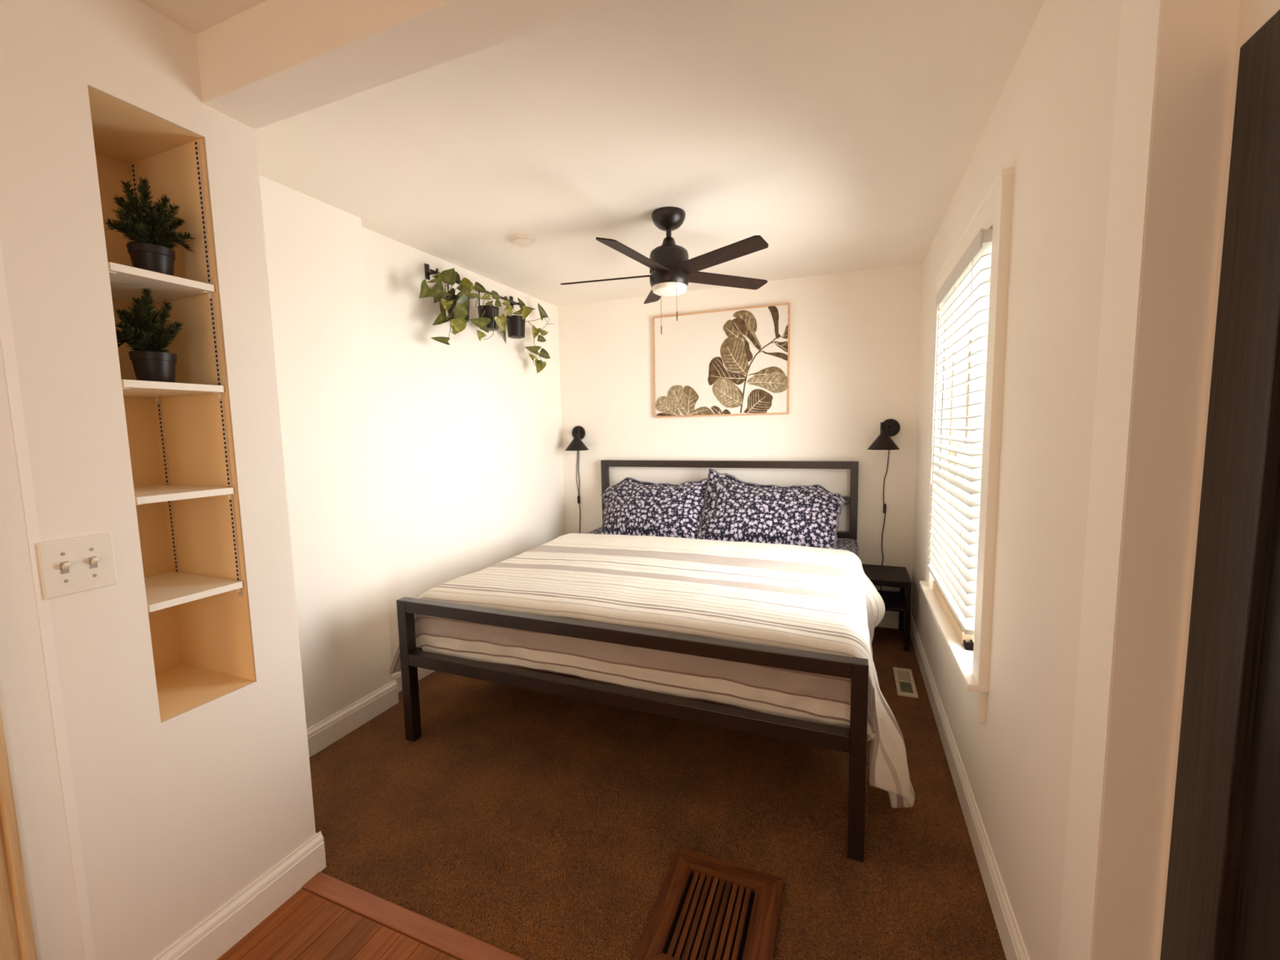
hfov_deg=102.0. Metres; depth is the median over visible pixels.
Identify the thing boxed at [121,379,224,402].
niche shelf
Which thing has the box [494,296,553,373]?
pothos
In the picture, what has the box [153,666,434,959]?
baseboard
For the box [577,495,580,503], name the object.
switch
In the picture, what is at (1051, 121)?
wall
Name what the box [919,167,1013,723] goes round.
window
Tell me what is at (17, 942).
door frame
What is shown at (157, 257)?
pot
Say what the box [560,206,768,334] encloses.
ceiling fan
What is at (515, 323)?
pot
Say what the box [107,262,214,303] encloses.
niche shelf
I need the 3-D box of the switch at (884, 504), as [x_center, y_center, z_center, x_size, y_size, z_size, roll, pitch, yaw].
[1.675,0.195,3.546,0.018,0.064,0.018,1,6,22]
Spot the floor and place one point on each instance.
(526, 824)
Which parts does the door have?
panel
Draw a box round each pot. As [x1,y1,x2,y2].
[126,242,175,275]
[128,351,177,382]
[445,294,470,322]
[477,305,499,331]
[505,315,525,338]
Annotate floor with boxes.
[217,626,1006,959]
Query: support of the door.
in the wall at (1253, 14)
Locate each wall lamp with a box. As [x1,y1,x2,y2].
[564,426,588,529]
[866,418,900,590]
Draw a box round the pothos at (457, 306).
[419,267,475,344]
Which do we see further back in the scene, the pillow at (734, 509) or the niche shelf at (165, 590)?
the pillow at (734, 509)
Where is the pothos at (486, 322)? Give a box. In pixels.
[469,281,502,341]
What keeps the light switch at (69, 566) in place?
attached to the wall at (159, 765)
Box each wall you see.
[0,0,315,959]
[258,174,564,728]
[557,262,922,612]
[911,0,1239,959]
[1156,0,1279,959]
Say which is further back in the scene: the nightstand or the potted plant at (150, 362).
the nightstand
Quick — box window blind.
[927,228,992,635]
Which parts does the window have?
casing, sash, head casing, sash, casing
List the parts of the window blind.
ladder cord, rail, ladder cord, ladder cord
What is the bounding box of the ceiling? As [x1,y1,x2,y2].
[138,0,1044,306]
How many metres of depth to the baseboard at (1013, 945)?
1.72 m
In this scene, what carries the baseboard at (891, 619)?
attached to the wall at (855, 344)
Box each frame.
[0,706,37,959]
[396,459,868,862]
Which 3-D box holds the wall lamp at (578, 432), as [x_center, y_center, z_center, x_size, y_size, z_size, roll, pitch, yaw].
[-0.509,0.076,4.301,0.202,1.047,0.222,1,6,22]
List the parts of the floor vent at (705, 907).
rail, rail, rail, rail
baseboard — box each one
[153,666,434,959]
[876,610,904,629]
[910,612,1029,959]
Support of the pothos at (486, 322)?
hanging from the rail
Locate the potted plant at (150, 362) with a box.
[115,287,183,382]
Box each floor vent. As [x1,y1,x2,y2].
[631,847,783,959]
[893,666,918,698]
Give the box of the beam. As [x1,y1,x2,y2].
[195,0,620,129]
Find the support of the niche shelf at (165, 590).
attached to the wall at (159, 765)
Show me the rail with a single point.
(428, 273)
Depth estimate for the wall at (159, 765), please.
1.25 m
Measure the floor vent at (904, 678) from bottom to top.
0.008 m
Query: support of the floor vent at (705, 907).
in the floor
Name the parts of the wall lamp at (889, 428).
lamp shade, cord, arm, wall plate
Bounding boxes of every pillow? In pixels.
[600,477,706,538]
[695,468,847,549]
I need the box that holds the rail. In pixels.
[424,263,519,308]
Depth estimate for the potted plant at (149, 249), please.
1.30 m
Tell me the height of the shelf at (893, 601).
0.018 m
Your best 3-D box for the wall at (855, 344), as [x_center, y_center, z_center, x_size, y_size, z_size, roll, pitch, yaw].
[0.635,-0.164,4.003,3.050,2.541,0.120,1,6,22]
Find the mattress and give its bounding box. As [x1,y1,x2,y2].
[585,526,859,558]
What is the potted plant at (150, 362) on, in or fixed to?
on the niche shelf at (132, 388)
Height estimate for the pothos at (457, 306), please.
0.444 m
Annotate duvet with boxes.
[389,533,915,808]
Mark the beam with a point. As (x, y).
(273, 61)
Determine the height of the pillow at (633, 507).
0.413 m
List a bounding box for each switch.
[36,532,117,599]
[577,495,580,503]
[883,503,886,513]
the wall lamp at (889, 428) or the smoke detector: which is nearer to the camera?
the smoke detector
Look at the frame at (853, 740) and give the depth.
1.93 m
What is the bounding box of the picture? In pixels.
[653,302,790,417]
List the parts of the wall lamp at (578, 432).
lamp shade, cord, wall plate, cord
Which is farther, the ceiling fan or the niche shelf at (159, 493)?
the ceiling fan
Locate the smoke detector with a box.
[510,233,535,247]
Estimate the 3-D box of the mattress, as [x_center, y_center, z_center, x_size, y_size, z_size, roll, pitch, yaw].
[0.238,0.595,3.008,1.927,0.241,1.990,1,6,22]
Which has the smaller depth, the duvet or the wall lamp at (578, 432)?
the duvet
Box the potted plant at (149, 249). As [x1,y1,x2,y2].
[104,176,194,275]
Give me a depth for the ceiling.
1.84 m
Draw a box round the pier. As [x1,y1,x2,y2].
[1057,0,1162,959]
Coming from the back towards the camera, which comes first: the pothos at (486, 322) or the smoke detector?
the pothos at (486, 322)
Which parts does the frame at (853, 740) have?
leg, leg, footboard rail, footboard rail, headboard rail, headboard rail, headboard rail, leg, leg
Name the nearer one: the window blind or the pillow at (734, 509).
the window blind
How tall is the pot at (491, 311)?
0.136 m
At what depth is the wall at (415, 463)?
2.70 m
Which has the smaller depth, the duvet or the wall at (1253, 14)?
the wall at (1253, 14)
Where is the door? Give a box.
[1160,9,1279,959]
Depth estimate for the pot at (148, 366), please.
1.31 m
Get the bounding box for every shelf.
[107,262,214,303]
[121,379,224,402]
[133,484,234,505]
[144,571,243,612]
[877,590,905,612]
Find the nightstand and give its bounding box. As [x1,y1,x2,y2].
[862,564,911,651]

